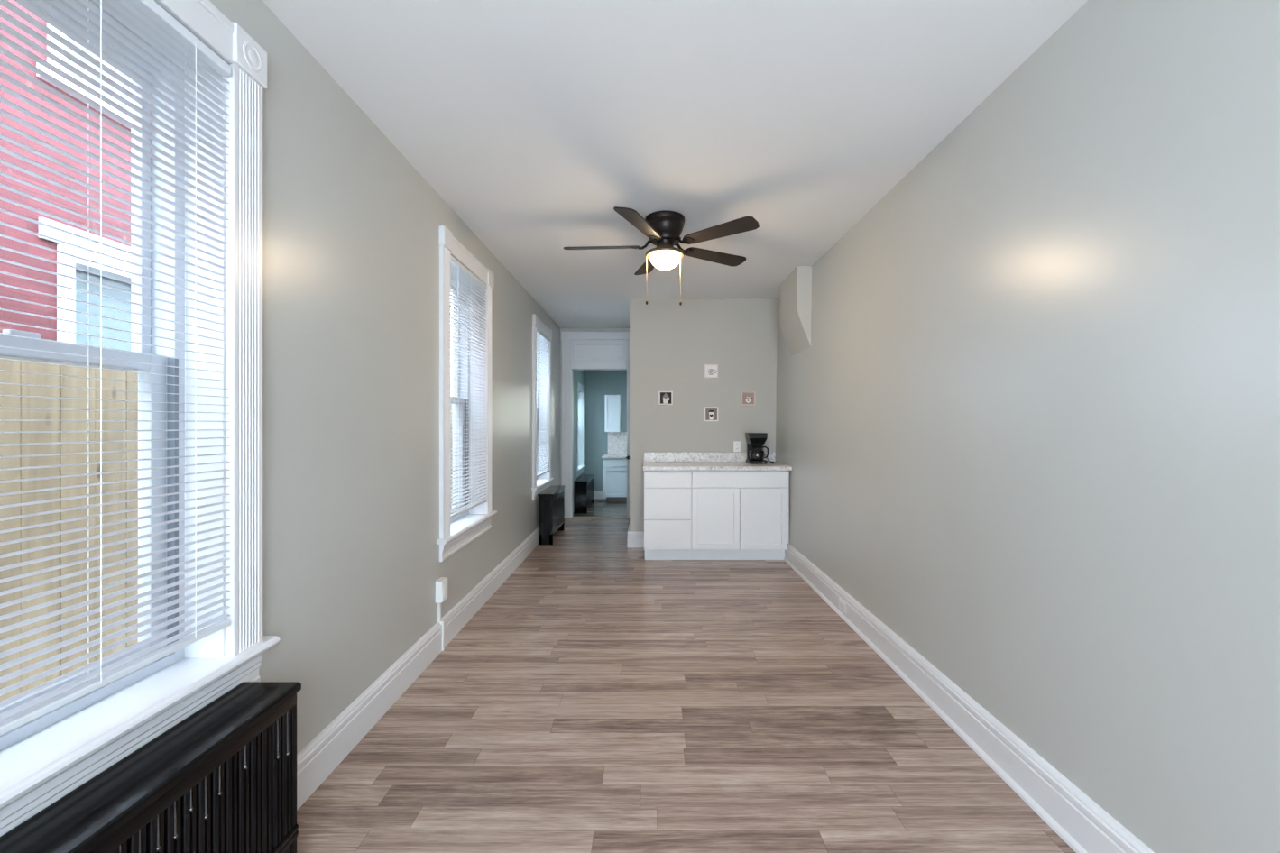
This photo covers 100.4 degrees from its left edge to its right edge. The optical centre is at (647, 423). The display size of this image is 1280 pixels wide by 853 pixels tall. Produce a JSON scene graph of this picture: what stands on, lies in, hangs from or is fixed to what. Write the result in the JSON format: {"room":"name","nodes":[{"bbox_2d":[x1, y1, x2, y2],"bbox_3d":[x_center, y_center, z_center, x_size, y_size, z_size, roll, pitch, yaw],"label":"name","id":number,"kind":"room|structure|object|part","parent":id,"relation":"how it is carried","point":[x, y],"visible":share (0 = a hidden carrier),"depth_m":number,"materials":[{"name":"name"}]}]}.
{"room":"empty living room","nodes":[
{"label":"empty living room","id":0,"kind":"room"},
{"bbox_2d":[65,36,131,112],"bbox_3d":[-3.445,-2.440,3.440,0.030,0.980,0.920,0,0,0],"label":"window","id":1,"kind":"structure","parent":0,"point":[68,50],"depth_m":3.33,"materials":[{"name":"glass"}]},
{"bbox_2d":[209,0,560,755],"bbox_3d":[-1.340,-0.009,2.810,0.240,2.659,9.420,0,0,0],"label":"wall","id":2,"kind":"structure","parent":0,"point":[352,566],"depth_m":2.22,"materials":[{"name":"grey paint"}]},
{"bbox_2d":[0,0,280,837],"bbox_3d":[-1.315,-0.174,1.165,0.301,1.968,1.050,0,0,0],"label":"window","id":3,"kind":"structure","parent":2,"relation":"in","point":[45,759],"depth_m":1.51,"materials":[{"name":"white paint"}]},
{"bbox_3d":[-1.408,-0.568,1.165,0.030,0.844,0.666,0,0,0],"label":"sash","id":4,"kind":"part","parent":3,"relation":"part of","materials":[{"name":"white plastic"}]},
{"bbox_3d":[-1.370,0.229,1.165,0.036,0.838,0.666,0,0,0],"label":"sash","id":5,"kind":"part","parent":3,"relation":"part of","materials":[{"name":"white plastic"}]},
{"bbox_3d":[-1.397,-0.150,1.165,0.135,1.756,0.736,0,0,0],"label":"frame","id":6,"kind":"part","parent":3,"relation":"part of","materials":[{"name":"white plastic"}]},
{"bbox_2d":[0,0,230,736],"bbox_3d":[-1.204,-0.224,1.165,0.041,1.604,0.735,0,0,0],"label":"window blind","id":7,"kind":"object","parent":3,"relation":"attached to","point":[151,8],"visible":1,"depth_m":1.21,"materials":[{"name":"white plastic"}]},
{"bbox_3d":[-1.208,-0.219,1.165,0.030,1.574,0.002,0,0,0],"label":"ladder cord","id":8,"kind":"part","parent":7,"relation":"part of","materials":[{"name":"white fabric"}]},
{"bbox_3d":[-1.208,0.570,1.165,0.024,0.016,0.735,0,0,0],"label":"rail","id":9,"kind":"part","parent":7,"relation":"part of","materials":[{"name":"white plastic"}]},
{"bbox_3d":[-1.208,-0.219,1.410,0.030,1.574,0.002,0,0,0],"label":"ladder cord","id":10,"kind":"part","parent":7,"relation":"part of","materials":[{"name":"white fabric"}]},
{"bbox_3d":[-1.270,0.689,1.165,0.211,0.034,1.050,0,0,0],"label":"sill","id":11,"kind":"part","parent":3,"relation":"part of","materials":[{"name":"white paint"}]},
{"bbox_3d":[-1.204,-1.093,1.165,0.031,0.113,0.740,0,0,0],"label":"head casing","id":12,"kind":"part","parent":3,"relation":"part of","materials":[{"name":"white paint"}]},
{"bbox_3d":[-1.208,-0.186,1.598,0.025,1.716,0.114,0,0,0],"label":"casing","id":13,"kind":"part","parent":3,"relation":"part of","materials":[{"name":"white paint"}]},
{"bbox_2d":[296,527,538,810],"bbox_3d":[-1.208,1.236,2.880,0.024,0.168,9.160,0,0,0],"label":"baseboard","id":14,"kind":"structure","parent":2,"relation":"attached to","point":[320,758],"depth_m":2.45,"materials":[{"name":"white paint"}]},
{"bbox_2d":[435,577,447,651],"bbox_3d":[-1.199,1.113,3.106,0.042,0.414,0.084,0,0,0],"label":"outlet box","id":15,"kind":"object","parent":2,"relation":"attached to","point":[441,584],"visible":0.99,"depth_m":3.10,"materials":[{"name":"white plastic"}]},
{"bbox_3d":[-1.183,0.968,3.106,0.006,0.120,0.080,0,0,0],"label":"plate","id":16,"kind":"part","parent":15,"relation":"part of","materials":[{"name":"white plastic"}]},
{"bbox_2d":[443,583,446,597],"bbox_3d":[-1.179,0.968,3.106,0.002,0.072,0.034,0,0,0],"label":"receptacle","id":17,"kind":"object","parent":15,"relation":"attached to","point":[445,584],"depth_m":3.10,"materials":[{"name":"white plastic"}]},
{"bbox_2d":[436,225,497,561],"bbox_3d":[-1.315,-0.174,3.610,0.301,1.968,1.050,0,0,0],"label":"window","id":18,"kind":"structure","parent":2,"relation":"in","point":[455,533],"depth_m":3.90,"materials":[{"name":"white paint"}]},
{"bbox_3d":[-1.208,-0.186,3.177,0.025,1.716,0.114,0,0,0],"label":"casing","id":19,"kind":"part","parent":18,"relation":"part of","materials":[{"name":"white paint"}]},
{"bbox_3d":[-1.408,-0.568,3.610,0.030,0.844,0.666,0,0,0],"label":"sash","id":20,"kind":"part","parent":18,"relation":"part of","materials":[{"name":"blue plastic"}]},
{"bbox_3d":[-1.370,0.229,3.610,0.036,0.838,0.666,0,0,0],"label":"sash","id":21,"kind":"part","parent":18,"relation":"part of","materials":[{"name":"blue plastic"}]},
{"bbox_3d":[-1.397,-0.150,3.610,0.135,1.756,0.736,0,0,0],"label":"frame","id":22,"kind":"part","parent":18,"relation":"part of","materials":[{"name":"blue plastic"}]},
{"bbox_3d":[-1.270,0.689,3.610,0.211,0.034,1.050,0,0,0],"label":"sill","id":23,"kind":"part","parent":18,"relation":"part of","materials":[{"name":"white paint"}]},
{"bbox_2d":[451,256,487,518],"bbox_3d":[-1.204,-0.224,3.610,0.041,1.604,0.735,0,0,0],"label":"window blind","id":24,"kind":"object","parent":18,"relation":"attached to","point":[469,275],"visible":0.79,"depth_m":3.61,"materials":[{"name":"white plastic"}]},
{"bbox_3d":[-1.208,0.570,3.610,0.024,0.016,0.735,0,0,0],"label":"rail","id":25,"kind":"part","parent":24,"relation":"part of","materials":[{"name":"white plastic"}]},
{"bbox_3d":[-1.208,-0.219,3.610,0.030,1.574,0.002,0,0,0],"label":"ladder cord","id":26,"kind":"part","parent":24,"relation":"part of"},
{"bbox_3d":[-1.208,-0.219,3.855,0.030,1.574,0.002,0,0,0],"label":"ladder cord","id":27,"kind":"part","parent":24,"relation":"part of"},
{"bbox_3d":[-1.204,-1.093,3.610,0.031,0.113,0.740,0,0,0],"label":"head casing","id":28,"kind":"part","parent":18,"relation":"part of","materials":[{"name":"white paint"}]},
{"bbox_3d":[-1.208,-0.186,4.043,0.025,1.716,0.114,0,0,0],"label":"casing","id":29,"kind":"part","parent":18,"relation":"part of","materials":[{"name":"white paint"}]},
{"bbox_2d":[531,313,553,500],"bbox_3d":[-1.315,-0.174,6.125,0.301,1.968,1.050,0,0,0],"label":"window","id":30,"kind":"structure","parent":2,"relation":"in","point":[539,483],"depth_m":6.47,"materials":[{"name":"white paint"}]},
{"bbox_3d":[-1.208,-0.186,5.692,0.025,1.716,0.114,0,0,0],"label":"casing","id":31,"kind":"part","parent":30,"relation":"part of","materials":[{"name":"white paint"}]},
{"bbox_3d":[-1.397,-0.150,6.125,0.135,1.756,0.736,0,0,0],"label":"frame","id":32,"kind":"part","parent":30,"relation":"part of","materials":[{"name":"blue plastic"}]},
{"bbox_3d":[-1.270,0.689,6.125,0.211,0.034,1.050,0,0,0],"label":"sill","id":33,"kind":"part","parent":30,"relation":"part of","materials":[{"name":"white paint"}]},
{"bbox_2d":[536,329,549,477],"bbox_3d":[-1.204,-0.224,6.125,0.041,1.604,0.735,0,0,0],"label":"window blind","id":34,"kind":"object","parent":30,"relation":"attached to","point":[541,336],"visible":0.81,"depth_m":6.15,"materials":[{"name":"white plastic"}]},
{"bbox_3d":[-1.208,0.570,6.125,0.024,0.016,0.735,0,0,0],"label":"rail","id":35,"kind":"part","parent":34,"relation":"part of","materials":[{"name":"white plastic"}]},
{"bbox_3d":[-1.208,-0.219,6.370,0.030,1.574,0.002,0,0,0],"label":"ladder cord","id":36,"kind":"part","parent":34,"relation":"part of","materials":[{"name":"white fabric"}]},
{"bbox_3d":[-1.204,-1.093,6.125,0.031,0.113,0.740,0,0,0],"label":"head casing","id":37,"kind":"part","parent":30,"relation":"part of","materials":[{"name":"white paint"}]},
{"bbox_3d":[-1.208,-0.186,6.558,0.025,1.716,0.114,0,0,0],"label":"casing","id":38,"kind":"part","parent":30,"relation":"part of","materials":[{"name":"white paint"}]},
{"bbox_2d":[560,328,629,485],"bbox_3d":[-0.655,-0.009,7.520,1.130,2.659,0.120,0,0,0],"label":"wall","id":39,"kind":"structure","parent":2,"relation":"in","point":[561,329],"depth_m":7.46,"materials":[{"name":"grey paint"}]},
{"bbox_2d":[561,331,629,518],"bbox_3d":[-0.703,0.018,7.476,1.003,2.605,0.208,0,0,0],"label":"door frame","id":40,"kind":"structure","parent":39,"relation":"attached to","point":[581,351],"depth_m":7.44,"materials":[{"name":"white paint"}]},
{"bbox_3d":[-1.136,0.075,7.447,0.120,2.490,0.026,0,0,0],"label":"casing","id":41,"kind":"part","parent":40,"relation":"part of","materials":[{"name":"white paint"}]},
{"bbox_3d":[-0.683,-1.015,7.447,0.785,0.310,0.026,0,0,0],"label":"transom panel","id":42,"kind":"part","parent":40,"relation":"part of","materials":[{"name":"white paint"}]},
{"bbox_3d":[-0.643,-1.226,7.443,0.854,0.112,0.034,0,0,0],"label":"head casing","id":43,"kind":"part","parent":40,"relation":"part of","materials":[{"name":"white paint"}]},
{"bbox_3d":[-0.254,0.075,7.447,0.075,2.490,0.026,0,0,0],"label":"casing","id":44,"kind":"part","parent":40,"relation":"part of","materials":[{"name":"white paint"}]},
{"bbox_2d":[573,370,585,512],"bbox_3d":[-1.410,0.205,9.315,0.250,2.670,3.670,0,0,0],"label":"wall","id":45,"kind":"structure","parent":0,"point":[579,376],"depth_m":9.56,"materials":[{"name":"teal paint"}]},
{"bbox_2d":[575,381,586,477],"bbox_3d":[-1.379,0.102,10.070,0.301,1.720,1.100,0,0,0],"label":"window","id":46,"kind":"structure","parent":45,"relation":"in","point":[580,465],"depth_m":10.49,"materials":[{"name":"grey paint"}]},
{"bbox_3d":[-1.272,0.090,9.600,0.025,1.468,0.089,0,0,0],"label":"casing","id":47,"kind":"part","parent":46,"relation":"part of","materials":[{"name":"grey paint"}]},
{"bbox_3d":[-1.335,0.841,10.070,0.211,0.034,1.100,0,0,0],"label":"sill","id":48,"kind":"part","parent":46,"relation":"part of","materials":[{"name":"grey paint"}]},
{"bbox_3d":[-1.270,-0.694,10.070,0.031,0.113,0.840,0,0,0],"label":"head casing","id":49,"kind":"part","parent":46,"relation":"part of","materials":[{"name":"grey paint"}]},
{"bbox_3d":[-1.272,0.090,10.540,0.025,1.468,0.089,0,0,0],"label":"casing","id":50,"kind":"part","parent":46,"relation":"part of","materials":[{"name":"grey paint"}]},
{"bbox_2d":[573,498,626,516],"bbox_3d":[0.007,1.615,9.364,3.185,0.150,3.573,0,0,0],"label":"floor","id":51,"kind":"structure","parent":0,"point":[600,507],"depth_m":9.53,"materials":[{"name":"laminate"}]},
{"bbox_2d":[573,474,594,514],"bbox_3d":[-1.148,1.262,9.750,0.226,0.555,1.242,0,0,0],"label":"radiator","id":52,"kind":"object","parent":51,"relation":"on","point":[584,485],"visible":1,"depth_m":9.13,"materials":[{"name":"black metal"}]},
{"bbox_3d":[-1.148,1.274,9.142,0.210,0.533,0.025,0,0,0],"label":"panel","id":53,"kind":"part","parent":52,"relation":"part of","materials":[{"name":"black metal"}]},
{"bbox_3d":[-1.148,0.998,9.750,0.226,0.026,1.240,0,0,0],"label":"panel","id":54,"kind":"part","parent":52,"relation":"part of","materials":[{"name":"black metal"}]},
{"bbox_3d":[-1.054,1.206,9.750,0.024,0.398,1.228,0,0,0],"label":"panel","id":55,"kind":"part","parent":52,"relation":"part of","materials":[{"name":"black metal"}]},
{"bbox_2d":[602,458,626,503],"bbox_3d":[-0.411,1.104,10.639,0.922,0.872,0.618,0,0,0],"label":"base cabinet","id":56,"kind":"object","parent":51,"relation":"on","point":[614,470],"visible":0.54,"depth_m":10.35,"materials":[{"name":"blue paint"}]},
{"bbox_2d":[601,454,626,458],"bbox_3d":[-0.417,0.645,10.624,0.935,0.038,0.648,0,0,0],"label":"countertop","id":57,"kind":"structure","parent":56,"relation":"on","point":[603,455],"depth_m":10.30,"materials":[{"name":"stone"}]},
{"bbox_3d":[-0.584,0.756,10.340,0.568,0.156,0.020,0,0,0],"label":"drawer","id":58,"kind":"part","parent":56,"relation":"part of","materials":[{"name":"white paint"}]},
{"bbox_3d":[-0.584,1.136,10.345,0.568,0.572,0.030,0,0,0],"label":"door","id":59,"kind":"part","parent":56,"relation":"part of","materials":[{"name":"white paint"}]},
{"bbox_2d":[585,370,626,498],"bbox_3d":[0.158,0.205,11.050,2.885,2.670,0.200,0,0,0],"label":"wall","id":60,"kind":"structure","parent":0,"point":[598,383],"depth_m":10.95,"materials":[{"name":"teal paint"}]},
{"bbox_2d":[593,490,606,498],"bbox_3d":[-1.073,1.456,10.938,0.425,0.168,0.024,0,0,0],"label":"baseboard","id":61,"kind":"structure","parent":60,"relation":"attached to","point":[598,494],"depth_m":10.93,"materials":[{"name":"white paint"}]},
{"bbox_2d":[604,395,620,432],"bbox_3d":[-0.704,-0.205,10.773,0.303,0.740,0.350,0,0,0],"label":"upper cabinet","id":62,"kind":"object","parent":60,"relation":"attached to","point":[612,403],"visible":1,"depth_m":10.61,"materials":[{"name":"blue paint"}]},
{"bbox_2d":[607,432,626,454],"bbox_3d":[-0.385,0.397,10.944,0.870,0.454,0.012,0,0,0],"label":"backsplash","id":63,"kind":"structure","parent":60,"relation":"attached to","point":[617,441],"depth_m":10.94,"materials":[{"name":"stone"}]},
{"bbox_2d":[261,0,1087,328],"bbox_3d":[0.095,-1.439,2.810,3.110,0.200,9.420,0,0,0],"label":"ceiling","id":64,"kind":"structure","parent":0,"point":[532,121],"depth_m":2.26,"materials":[{"name":"white paint"}]},
{"bbox_2d":[563,206,759,305],"bbox_3d":[0.074,-1.054,3.479,1.250,0.570,1.278,0,0,0],"label":"ceiling fan","id":65,"kind":"object","parent":64,"relation":"hanging from","point":[664,229],"visible":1,"depth_m":3.37,"materials":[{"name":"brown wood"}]},
{"bbox_3d":[-0.301,-1.154,3.494,0.500,0.037,0.130,0,0,4],"label":"blade","id":66,"kind":"part","parent":65,"relation":"part of","materials":[{"name":"brown wood"}]},
{"bbox_3d":[-0.043,-1.154,3.080,0.130,0.037,0.500,0,0,22],"label":"blade","id":67,"kind":"part","parent":65,"relation":"part of","materials":[{"name":"brown wood"}]},
{"bbox_3d":[-0.039,-1.167,3.478,0.147,0.060,0.072,0,0,0],"label":"blade arm","id":68,"kind":"part","parent":65,"relation":"part of","materials":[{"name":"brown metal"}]},
{"bbox_3d":[0.013,-1.154,3.868,0.130,0.037,0.500,0,0,-14],"label":"blade","id":69,"kind":"part","parent":65,"relation":"part of","materials":[{"name":"brown wood"}]},
{"bbox_3d":[0.054,-1.167,3.325,0.071,0.060,0.147,0,0,19],"label":"blade arm","id":70,"kind":"part","parent":65,"relation":"part of","materials":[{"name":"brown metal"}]},
{"bbox_3d":[0.113,-1.049,3.465,0.200,0.088,0.200,0,0,0],"label":"lamp shade","id":71,"kind":"part","parent":65,"relation":"part of","materials":[{"name":"white glass"}]},
{"bbox_3d":[0.213,-0.945,3.465,0.003,0.301,0.003,0,0,0],"label":"pull chain","id":72,"kind":"part","parent":65,"relation":"part of","materials":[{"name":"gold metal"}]},
{"bbox_3d":[0.243,-1.167,3.544,0.147,0.060,0.071,0,0,-35],"label":"blade arm","id":73,"kind":"part","parent":65,"relation":"part of","materials":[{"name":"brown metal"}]},
{"bbox_3d":[0.228,-1.167,3.365,0.147,0.060,0.071,0,0,37],"label":"blade arm","id":74,"kind":"part","parent":65,"relation":"part of","materials":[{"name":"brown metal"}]},
{"bbox_3d":[0.465,-1.154,3.685,0.500,0.037,0.130,0,0,-32],"label":"blade","id":75,"kind":"part","parent":65,"relation":"part of","materials":[{"name":"brown wood"}]},
{"bbox_3d":[0.431,-1.154,3.198,0.500,0.037,0.130,0,0,40],"label":"blade","id":76,"kind":"part","parent":65,"relation":"part of","materials":[{"name":"brown wood"}]},
{"bbox_2d":[296,518,1075,852],"bbox_3d":[0.050,1.395,2.837,3.200,0.150,9.475,0,0,0],"label":"floor","id":77,"kind":"structure","parent":0,"point":[605,697],"depth_m":2.21,"materials":[{"name":"laminate"}]},
{"bbox_2d":[0,681,301,852],"bbox_3d":[-1.111,1.042,1.167,0.173,0.556,0.822,0,0,0],"label":"radiator","id":78,"kind":"object","parent":77,"relation":"on","point":[223,778],"visible":1,"depth_m":1.26,"materials":[{"name":"black metal"}]},
{"bbox_3d":[-1.043,0.986,1.167,0.024,0.399,0.808,0,0,0],"label":"panel","id":79,"kind":"part","parent":78,"relation":"part of","materials":[{"name":"black metal"}]},
{"bbox_3d":[-1.042,1.197,1.167,0.029,0.036,0.808,0,0,0],"label":"rail","id":80,"kind":"part","parent":78,"relation":"part of","materials":[{"name":"black metal"}]},
{"bbox_3d":[-1.111,1.053,1.565,0.157,0.534,0.025,0,0,0],"label":"panel","id":81,"kind":"part","parent":78,"relation":"part of","materials":[{"name":"black metal"}]},
{"bbox_2d":[537,485,564,544],"bbox_3d":[-1.111,1.042,6.207,0.173,0.556,0.817,0,0,0],"label":"radiator","id":82,"kind":"object","parent":77,"relation":"on","point":[551,501],"visible":1,"depth_m":5.80,"materials":[{"name":"black metal"}]},
{"bbox_3d":[-1.111,1.053,5.811,0.157,0.534,0.025,0,0,0],"label":"panel","id":83,"kind":"part","parent":82,"relation":"part of","materials":[{"name":"black metal"}]},
{"bbox_3d":[-1.111,0.777,6.207,0.173,0.026,0.815,0,0,0],"label":"panel","id":84,"kind":"part","parent":82,"relation":"part of","materials":[{"name":"black metal"}]},
{"bbox_3d":[-1.043,0.986,6.207,0.024,0.399,0.803,0,0,0],"label":"panel","id":85,"kind":"part","parent":82,"relation":"part of","materials":[{"name":"black metal"}]},
{"bbox_3d":[-1.042,1.197,6.207,0.029,0.036,0.803,0,0,0],"label":"rail","id":86,"kind":"part","parent":82,"relation":"part of","materials":[{"name":"black metal"}]},
{"bbox_3d":[-1.111,1.053,6.604,0.157,0.534,0.025,0,0,0],"label":"panel","id":87,"kind":"part","parent":82,"relation":"part of","materials":[{"name":"black metal"}]},
{"bbox_2d":[644,470,690,560],"bbox_3d":[0.191,0.884,5.401,0.456,0.872,0.615,0,0,0],"label":"base cabinet","id":88,"kind":"object","parent":77,"relation":"on","point":[667,493],"visible":0.98,"depth_m":5.09,"materials":[{"name":"white paint"}]},
{"bbox_3d":[0.190,1.062,5.103,0.450,0.285,0.020,0,0,0],"label":"drawer","id":89,"kind":"part","parent":88,"relation":"part of","materials":[{"name":"white paint"}]},
{"bbox_3d":[0.190,0.765,5.103,0.450,0.290,0.020,0,0,0],"label":"drawer","id":90,"kind":"part","parent":88,"relation":"part of","materials":[{"name":"white paint"}]},
{"bbox_3d":[0.190,0.534,5.103,0.450,0.153,0.020,0,0,0],"label":"drawer","id":91,"kind":"part","parent":88,"relation":"part of","materials":[{"name":"white paint"}]},
{"bbox_2d":[643,452,791,470],"bbox_3d":[0.663,0.375,5.384,1.418,0.138,0.648,0,0,0],"label":"countertop","id":92,"kind":"structure","parent":88,"relation":"on","point":[652,461],"depth_m":5.52,"materials":[{"name":"stone"}]},
{"bbox_2d":[745,432,773,464],"bbox_3d":[1.153,0.251,5.484,0.259,0.311,0.215,0,0,0],"label":"coffee maker","id":93,"kind":"object","parent":92,"relation":"on","point":[755,441],"visible":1,"depth_m":5.41,"materials":[{"name":"black plastic"}]},
{"bbox_3d":[1.118,0.256,5.556,0.160,0.240,0.063,0,0,0],"label":"water tank","id":94,"kind":"part","parent":93,"relation":"part of","materials":[{"name":"black plastic"}]},
{"bbox_3d":[1.118,0.101,5.487,0.188,0.011,0.209,0,0,0],"label":"lid","id":95,"kind":"part","parent":93,"relation":"part of","materials":[{"name":"black plastic"}]},
{"bbox_3d":[1.118,0.232,5.455,0.112,0.029,0.112,0,0,0],"label":"carafe lid","id":96,"kind":"part","parent":93,"relation":"part of","materials":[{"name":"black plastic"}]},
{"bbox_3d":[1.198,0.289,5.414,0.069,0.126,0.020,0,0,31],"label":"handle","id":97,"kind":"part","parent":93,"relation":"part of","materials":[{"name":"black plastic"}]},
{"bbox_2d":[690,470,789,560],"bbox_3d":[0.886,0.884,5.401,0.932,0.872,0.615,0,0,0],"label":"base cabinet","id":98,"kind":"object","parent":77,"relation":"on","point":[736,515],"visible":0.98,"depth_m":5.11,"materials":[{"name":"white paint"}]},
{"bbox_3d":[0.651,0.910,5.103,0.454,0.587,0.020,0,0,0],"label":"door","id":99,"kind":"part","parent":98,"relation":"part of","materials":[{"name":"white paint"}]},
{"bbox_3d":[0.879,0.531,5.103,0.910,0.150,0.020,0,0,0],"label":"drawer","id":100,"kind":"part","parent":98,"relation":"part of","materials":[{"name":"white paint"}]},
{"bbox_3d":[1.110,0.910,5.103,0.448,0.587,0.020,0,0,0],"label":"door","id":101,"kind":"part","parent":98,"relation":"part of","materials":[{"name":"white paint"}]},
{"bbox_2d":[629,298,777,531],"bbox_3d":[0.625,-0.009,5.770,1.634,2.659,0.120,0,0,0],"label":"wall","id":102,"kind":"structure","parent":0,"point":[671,343],"depth_m":5.71,"materials":[{"name":"grey paint"}]},
{"bbox_2d":[627,531,644,547],"bbox_3d":[-0.125,1.236,5.698,0.178,0.168,0.024,0,0,0],"label":"baseboard","id":103,"kind":"structure","parent":102,"relation":"attached to","point":[635,538],"depth_m":5.69,"materials":[{"name":"white paint"}]},
{"bbox_2d":[658,391,672,405],"bbox_3d":[0.193,-0.275,5.701,0.148,0.148,0.018,0,0,0],"label":"wall picture","id":104,"kind":"object","parent":102,"relation":"attached to","point":[665,398],"visible":1,"depth_m":5.69,"materials":[{"name":"brown"}]},
{"bbox_2d":[644,452,775,461],"bbox_3d":[0.663,0.356,5.698,1.406,0.100,0.020,0,0,0],"label":"backsplash","id":105,"kind":"structure","parent":102,"relation":"attached to","point":[648,456],"depth_m":5.69,"materials":[{"name":"stone"}]},
{"bbox_2d":[703,364,718,378],"bbox_3d":[0.678,-0.561,5.701,0.150,0.150,0.018,0,0,0],"label":"wall picture","id":106,"kind":"object","parent":102,"relation":"attached to","point":[710,371],"visible":1,"depth_m":5.70,"materials":[{"name":"grey paper"}]},
{"bbox_2d":[704,407,718,421],"bbox_3d":[0.680,-0.102,5.701,0.150,0.150,0.018,0,0,0],"label":"wall picture","id":107,"kind":"object","parent":102,"relation":"attached to","point":[711,414],"visible":1,"depth_m":5.70,"materials":[{"name":"brown"}]},
{"bbox_2d":[733,441,740,451],"bbox_3d":[0.956,0.245,5.705,0.076,0.116,0.010,0,0,0],"label":"wall outlet","id":108,"kind":"object","parent":102,"relation":"attached to","point":[736,444],"visible":1,"depth_m":5.70,"materials":[{"name":"white plastic"}]},
{"bbox_2d":[740,391,755,405],"bbox_3d":[1.074,-0.270,5.701,0.158,0.158,0.018,0,0,0],"label":"wall picture","id":109,"kind":"object","parent":102,"relation":"attached to","point":[747,398],"visible":1,"depth_m":5.69,"materials":[{"name":"brown wood"}]},
{"bbox_2d":[775,0,1279,852],"bbox_3d":[1.503,-0.009,1.955,0.294,2.659,7.710,0,0,0],"label":"wall","id":110,"kind":"structure","parent":0,"point":[1028,423],"depth_m":1.66,"materials":[{"name":"grey paint"}]},
{"bbox_2d":[779,266,811,356],"bbox_3d":[1.333,-0.984,4.825,0.134,0.708,0.610,0,0,0],"label":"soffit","id":111,"kind":"structure","parent":110,"relation":"attached to","point":[796,290],"depth_m":4.62,"materials":[{"name":"grey paint"}]},
{"bbox_2d":[838,598,846,614],"bbox_3d":[1.329,1.243,3.640,0.008,0.074,0.120,0,0,0],"label":"baseboard outlet","id":112,"kind":"object","parent":110,"relation":"attached to","point":[842,604],"visible":1,"depth_m":3.63,"materials":[{"name":"white plastic"}]},
{"bbox_2d":[783,543,1154,852],"bbox_3d":[1.339,1.234,2.005,0.045,0.172,7.410,0,0,0],"label":"baseboard","id":113,"kind":"structure","parent":110,"relation":"attached to","point":[1083,825],"depth_m":2.06,"materials":[{"name":"white paint"}]},
{"label":"outside","id":114,"kind":"structure","parent":0,"visible":0},
{"bbox_3d":[-3.330,1.845,5.000,3.740,0.150,18.000,0,0,0],"label":"ground","id":115,"kind":"structure","parent":114,"visible":0},
{"bbox_2d":[0,0,131,351],"bbox_3d":[-3.365,-0.940,1.250,0.370,5.420,6.600,0,0,0],"label":"brick house","id":116,"kind":"structure","parent":115,"relation":"on","point":[4,279],"depth_m":3.00,"materials":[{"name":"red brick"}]},
{"bbox_2d":[75,269,131,351],"bbox_3d":[-3.445,-0.405,3.465,0.030,1.250,0.870,0,0,0],"label":"window","id":117,"kind":"structure","parent":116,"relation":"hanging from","point":[80,328],"depth_m":3.37,"materials":[{"name":"glass"}]},
{"bbox_2d":[0,357,452,701],"bbox_3d":[-2.532,0.737,4.569,0.148,2.066,15.137,0,0,0],"label":"fence","id":118,"kind":"object","parent":115,"relation":"on","point":[9,377],"visible":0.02,"depth_m":2.25,"materials":[{"name":"brown wood"}]}
]}

